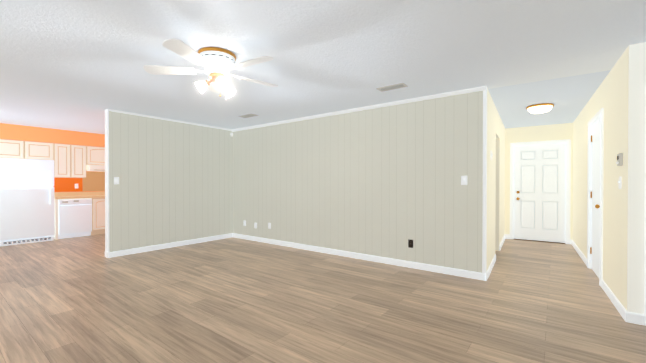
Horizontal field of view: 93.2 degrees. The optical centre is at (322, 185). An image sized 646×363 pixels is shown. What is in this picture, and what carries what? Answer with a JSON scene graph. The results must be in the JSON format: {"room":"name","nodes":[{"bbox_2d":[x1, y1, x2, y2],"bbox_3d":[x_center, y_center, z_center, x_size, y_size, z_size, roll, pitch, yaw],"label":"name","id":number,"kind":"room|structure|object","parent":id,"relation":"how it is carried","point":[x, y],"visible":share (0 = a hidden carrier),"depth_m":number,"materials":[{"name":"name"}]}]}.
{"room":"empty living room","nodes":[
{"label":"empty living room","id":0,"kind":"room"},
{"bbox_2d":[0,123,104,146],"bbox_3d":[-5.679,-1.110,7.510,0.350,0.310,3.500,0,0,37],"label":"soffit","id":1,"kind":"structure","parent":0,"point":[24,133],"depth_m":6.75,"materials":[{"name":"orange paint"}]},
{"bbox_2d":[72,171,95,191],"bbox_3d":[-5.845,-0.046,7.687,0.120,2.440,3.670,0,0,37],"label":"wall","id":2,"kind":"structure","parent":0,"point":[82,186],"depth_m":7.51,"materials":[{"name":"orange paint"}]},
{"bbox_2d":[0,139,52,159],"bbox_3d":[-6.420,-0.750,6.534,0.346,0.393,0.945,0,0,37],"label":"upper cabinet","id":3,"kind":"object","parent":2,"relation":"attached to","point":[17,149],"visible":0.98,"depth_m":6.46,"materials":[{"name":"beige wood"}]},
{"bbox_2d":[53,178,81,191],"bbox_3d":[-6.102,-0.016,7.245,0.005,0.325,0.635,0,0,37],"label":"backsplash","id":4,"kind":"structure","parent":2,"relation":"attached to","point":[64,184],"depth_m":7.27,"materials":[{"name":"orange"}]},
{"bbox_2d":[53,143,85,177],"bbox_3d":[-5.951,-0.567,7.152,0.346,0.768,0.595,0,0,37],"label":"upper cabinet","id":5,"kind":"object","parent":2,"relation":"attached to","point":[69,160],"visible":0.98,"depth_m":7.04,"materials":[{"name":"beige wood"}]},
{"bbox_2d":[82,171,104,190],"bbox_3d":[-5.603,-0.102,7.898,0.007,0.490,1.000,0,0,37],"label":"backsplash","id":6,"kind":"structure","parent":2,"relation":"attached to","point":[93,181],"depth_m":7.69,"materials":[{"name":"brown"}]},
{"bbox_2d":[86,146,104,164],"bbox_3d":[-5.405,-0.729,7.870,0.346,0.453,1.200,0,0,37],"label":"upper cabinet","id":7,"kind":"object","parent":2,"relation":"attached to","point":[95,155],"visible":0.23,"depth_m":7.44,"materials":[{"name":"beige wood"}]},
{"bbox_2d":[86,165,104,171],"bbox_3d":[-5.442,-0.423,7.720,0.471,0.143,0.885,0,0,37],"label":"range hood","id":8,"kind":"object","parent":7,"relation":"attached to","point":[98,168],"visible":0.35,"depth_m":7.35,"materials":[{"name":"beige metal"}]},
{"bbox_2d":[109,111,232,251],"bbox_3d":[-2.836,-0.035,6.028,0.120,2.440,2.430,0,0,37],"label":"wall","id":9,"kind":"structure","parent":0,"point":[175,184],"depth_m":5.77,"materials":[{"name":"beige paint"}]},
{"bbox_2d":[105,109,108,251],"bbox_3d":[-3.575,-0.029,5.055,0.136,2.440,0.014,0,0,37],"label":"trim","id":10,"kind":"structure","parent":9,"relation":"attached to","point":[107,180],"depth_m":5.04,"materials":[{"name":"white wood"}]},
{"bbox_2d":[105,251,109,257],"bbox_3d":[-3.577,1.144,5.060,0.148,0.095,0.022,0,0,37],"label":"baseboard","id":11,"kind":"structure","parent":9,"relation":"attached to","point":[107,254],"depth_m":5.02,"materials":[{"name":"white wood"}]},
{"bbox_2d":[114,177,118,183],"bbox_3d":[-3.450,-0.079,5.106,0.017,0.116,0.072,0,0,37],"label":"light switch","id":12,"kind":"object","parent":9,"relation":"attached to","point":[116,180],"visible":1,"depth_m":5.11,"materials":[{"name":"white plastic"}]},
{"bbox_2d":[109,109,231,130],"bbox_3d":[-2.779,-1.244,5.977,0.022,0.022,2.430,0,0,37],"label":"crown molding","id":13,"kind":"structure","parent":9,"relation":"attached to","point":[166,119],"depth_m":5.73,"materials":[{"name":"white wood"}]},
{"bbox_2d":[110,233,232,257],"bbox_3d":[-2.783,1.140,5.996,0.012,0.090,2.430,0,0,37],"label":"baseboard","id":14,"kind":"structure","parent":9,"relation":"attached to","point":[153,247],"depth_m":5.77,"materials":[{"name":"white wood"}]},
{"bbox_2d":[0,234,645,362],"bbox_3d":[-1.600,1.237,5.745,14.200,0.100,12.600,0,0,37],"label":"floor","id":15,"kind":"structure","parent":0,"point":[82,299],"depth_m":2.99,"materials":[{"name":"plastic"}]},
{"bbox_2d":[0,158,54,245],"bbox_3d":[-6.264,0.322,6.419,0.741,1.720,0.820,0,0,37],"label":"fridge","id":16,"kind":"object","parent":15,"relation":"on","point":[27,212],"visible":1,"depth_m":6.20,"materials":[{"name":"white metal"},{"name":"painted metal"},{"name":"dark plastic"}]},
{"bbox_2d":[58,198,91,238],"bbox_3d":[-5.825,0.743,7.090,0.632,0.870,0.596,0,0,37],"label":"dishwasher","id":17,"kind":"object","parent":15,"relation":"on","point":[74,217],"visible":0.94,"depth_m":6.89,"materials":[{"name":"white metal"}]},
{"bbox_2d":[91,198,104,234],"bbox_3d":[-5.387,0.734,7.680,0.616,0.880,0.864,0,0,37],"label":"base cabinet","id":18,"kind":"object","parent":15,"relation":"on","point":[98,215],"depth_m":7.25,"materials":[{"name":"beige wood"}]},
{"bbox_2d":[54,191,104,198],"bbox_3d":[-5.364,0.223,7.694,0.631,0.138,2.240,0,0,37],"label":"countertop","id":19,"kind":"structure","parent":18,"relation":"on","point":[74,195],"depth_m":7.25,"materials":[{"name":"brown laminate"}]},
{"bbox_2d":[0,0,645,133],"bbox_3d":[-1.600,-1.303,5.728,14.200,0.100,12.600,0,0,37],"label":"ceiling","id":20,"kind":"structure","parent":0,"point":[74,65],"depth_m":2.88,"materials":[{"name":"white paint"}]},
{"bbox_2d":[144,39,277,99],"bbox_3d":[-0.959,-1.012,2.880,1.233,0.442,1.249,0,0,37],"label":"ceiling fan","id":21,"kind":"object","parent":20,"relation":"hanging from","point":[217,64],"visible":1,"depth_m":2.78,"materials":[{"name":"white paint"},{"name":"brass"},{"name":"glass"}]},
{"bbox_2d":[238,113,258,117],"bbox_3d":[-1.338,-1.245,5.478,0.360,0.011,0.160,0,0,37],"label":"ceiling vent","id":22,"kind":"object","parent":20,"relation":"in","point":[248,115],"visible":0.98,"depth_m":5.45,"materials":[{"name":"beige metal"}]},
{"bbox_2d":[376,83,407,91],"bbox_3d":[0.868,-1.234,3.852,0.360,0.011,0.160,0,0,37],"label":"ceiling vent","id":23,"kind":"object","parent":20,"relation":"in","point":[392,87],"visible":1,"depth_m":3.84,"materials":[{"name":"beige metal"}]},
{"bbox_2d":[526,103,553,113],"bbox_3d":[3.401,-1.191,4.791,0.362,0.112,0.362,0,0,34],"label":"hall ceiling light","id":24,"kind":"object","parent":20,"relation":"attached to","point":[540,108],"visible":1,"depth_m":4.69,"materials":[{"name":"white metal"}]},
{"bbox_2d":[233,89,487,272],"bbox_3d":[-0.014,-0.032,5.485,5.270,2.440,0.120,0,0,37],"label":"wall","id":25,"kind":"structure","parent":0,"point":[385,181],"depth_m":4.77,"materials":[{"name":"beige"}]},
{"bbox_2d":[233,233,485,280],"bbox_3d":[0.001,1.144,5.399,5.144,0.090,0.012,0,0,37],"label":"baseboard","id":26,"kind":"structure","parent":25,"relation":"attached to","point":[447,270],"depth_m":4.75,"materials":[{"name":"white wood"}]},
{"bbox_2d":[232,86,486,131],"bbox_3d":[-0.012,-1.231,5.375,5.156,0.040,0.040,0,0,37],"label":"crown molding","id":27,"kind":"structure","parent":25,"relation":"attached to","point":[392,103],"depth_m":4.72,"materials":[{"name":"white wood"}]},
{"bbox_2d":[408,239,412,247],"bbox_3d":[1.273,0.846,4.432,0.072,0.116,0.009,0,0,37],"label":"electrical outlet","id":28,"kind":"object","parent":25,"relation":"attached to","point":[410,243],"visible":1,"depth_m":4.43,"materials":[{"name":"brown plastic"}]},
{"bbox_2d":[461,176,466,184],"bbox_3d":[1.843,-0.067,3.987,0.072,0.116,0.017,0,0,37],"label":"light switch","id":29,"kind":"object","parent":25,"relation":"attached to","point":[463,180],"visible":1,"depth_m":3.99,"materials":[{"name":"white plastic"}]},
{"bbox_2d":[482,90,486,273],"bbox_3d":[2.035,-0.043,3.848,0.038,2.305,0.006,0,0,37],"label":"trim","id":30,"kind":"structure","parent":25,"relation":"attached to","point":[484,172],"depth_m":3.85,"materials":[{"name":"white wood"}]},
{"bbox_2d":[486,115,486,253],"bbox_3d":[2.061,-0.066,3.855,0.006,2.350,0.035,0,0,37],"label":"trim","id":31,"kind":"structure","parent":25,"relation":"attached to","point":[486,184],"depth_m":3.85,"materials":[{"name":"white"}]},
{"bbox_2d":[487,91,504,269],"bbox_3d":[3.030,-0.031,5.393,0.120,2.440,3.430,0,0,34],"label":"wall","id":32,"kind":"structure","parent":0,"point":[491,181],"depth_m":4.62,"materials":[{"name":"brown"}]},
{"bbox_2d":[487,254,495,276],"bbox_3d":[2.447,1.151,4.419,0.012,0.090,1.150,0,0,34],"label":"baseboard","id":33,"kind":"structure","parent":32,"relation":"attached to","point":[489,270],"depth_m":4.30,"materials":[{"name":"white wood"}]},
{"bbox_2d":[495,133,499,250],"bbox_3d":[2.933,0.165,5.250,0.120,2.050,0.780,0,0,34],"label":"trim","id":34,"kind":"structure","parent":32,"relation":"attached to","point":[497,193],"depth_m":5.54,"materials":[{"name":"beige paint"}]},
{"bbox_2d":[499,235,504,250],"bbox_3d":[3.625,1.139,6.164,0.012,0.090,1.500,0,0,34],"label":"baseboard","id":35,"kind":"structure","parent":32,"relation":"attached to","point":[502,242],"depth_m":5.96,"materials":[{"name":"white wood"}]},
{"bbox_2d":[505,123,572,239],"bbox_3d":[4.558,-0.038,6.503,1.410,2.440,0.120,0,0,34],"label":"wall","id":36,"kind":"structure","parent":0,"point":[553,132],"depth_m":6.47,"materials":[{"name":"beige paint"}]},
{"bbox_2d":[514,144,565,242],"bbox_3d":[4.552,0.158,6.441,0.880,2.020,0.122,0,0,34],"label":"front door","id":37,"kind":"structure","parent":36,"relation":"in","point":[539,192],"depth_m":6.44,"materials":[{"name":"white wood"}]},
{"bbox_2d":[510,140,569,243],"bbox_3d":[4.578,0.129,6.479,1.030,2.105,0.140,0,0,34],"label":"door frame","id":38,"kind":"structure","parent":36,"relation":"attached to","point":[512,145],"depth_m":6.28,"materials":[{"name":"white wood"}]},
{"bbox_2d":[572,52,624,306],"bbox_3d":[3.934,-0.025,4.427,0.120,2.440,4.020,0,0,34],"label":"wall","id":39,"kind":"structure","parent":0,"point":[613,172],"depth_m":3.35,"materials":[{"name":"beige paint"}]},
{"bbox_2d":[572,240,586,265],"bbox_3d":[4.438,1.145,5.298,0.012,0.090,2.025,0,0,34],"label":"baseboard","id":40,"kind":"structure","parent":39,"relation":"attached to","point":[580,253],"depth_m":5.17,"materials":[{"name":"white wood"}]},
{"bbox_2d":[590,120,599,277],"bbox_3d":[3.597,0.176,4.029,0.112,2.020,0.871,0,0,34],"label":"hall door","id":41,"kind":"structure","parent":39,"relation":"in","point":[595,197],"depth_m":4.11,"materials":[{"name":"white paint"},{"name":"brass"}]},
{"bbox_2d":[587,108,603,285],"bbox_3d":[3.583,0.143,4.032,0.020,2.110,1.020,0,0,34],"label":"door frame","id":42,"kind":"structure","parent":39,"relation":"attached to","point":[600,113],"depth_m":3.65,"materials":[{"name":"white wood"}]},
{"bbox_2d":[601,279,626,319],"bbox_3d":[2.994,1.159,3.160,0.012,0.090,1.095,0,0,34],"label":"baseboard","id":43,"kind":"structure","parent":39,"relation":"attached to","point":[620,308],"depth_m":3.08,"materials":[{"name":"white wood"}]},
{"bbox_2d":[617,153,622,165],"bbox_3d":[2.802,-0.244,2.885,0.032,0.120,0.100,0,0,34],"label":"thermostat","id":44,"kind":"object","parent":39,"relation":"attached to","point":[619,159],"visible":1,"depth_m":2.85,"materials":[{"name":"beige plastic"}]},
{"bbox_2d":[624,42,645,314],"bbox_3d":[2.792,-0.013,2.700,0.160,2.440,0.120,0,0,34],"label":"wall","id":45,"kind":"structure","parent":0,"point":[635,184],"depth_m":2.67,"materials":[{"name":"beige paint"}]},
{"bbox_2d":[625,311,644,324],"bbox_3d":[2.730,1.162,2.671,0.122,0.090,0.012,0,0,34],"label":"baseboard","id":46,"kind":"structure","parent":45,"relation":"attached to","point":[634,318],"depth_m":2.67,"materials":[{"name":"white wood"}]},
{"bbox_3d":[3.190,-1.034,2.425,0.800,0.395,0.120,0,0,34],"label":"wall","id":47,"kind":"structure","parent":0,"visible":0},
{"bbox_2d":[645,238,645,324],"bbox_3d":[3.151,0.162,2.375,0.900,2.095,0.020,0,0,34],"label":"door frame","id":48,"kind":"structure","parent":47,"relation":"attached to","point":[645,281],"depth_m":2.63,"materials":[{"name":"white wood"}]}
]}

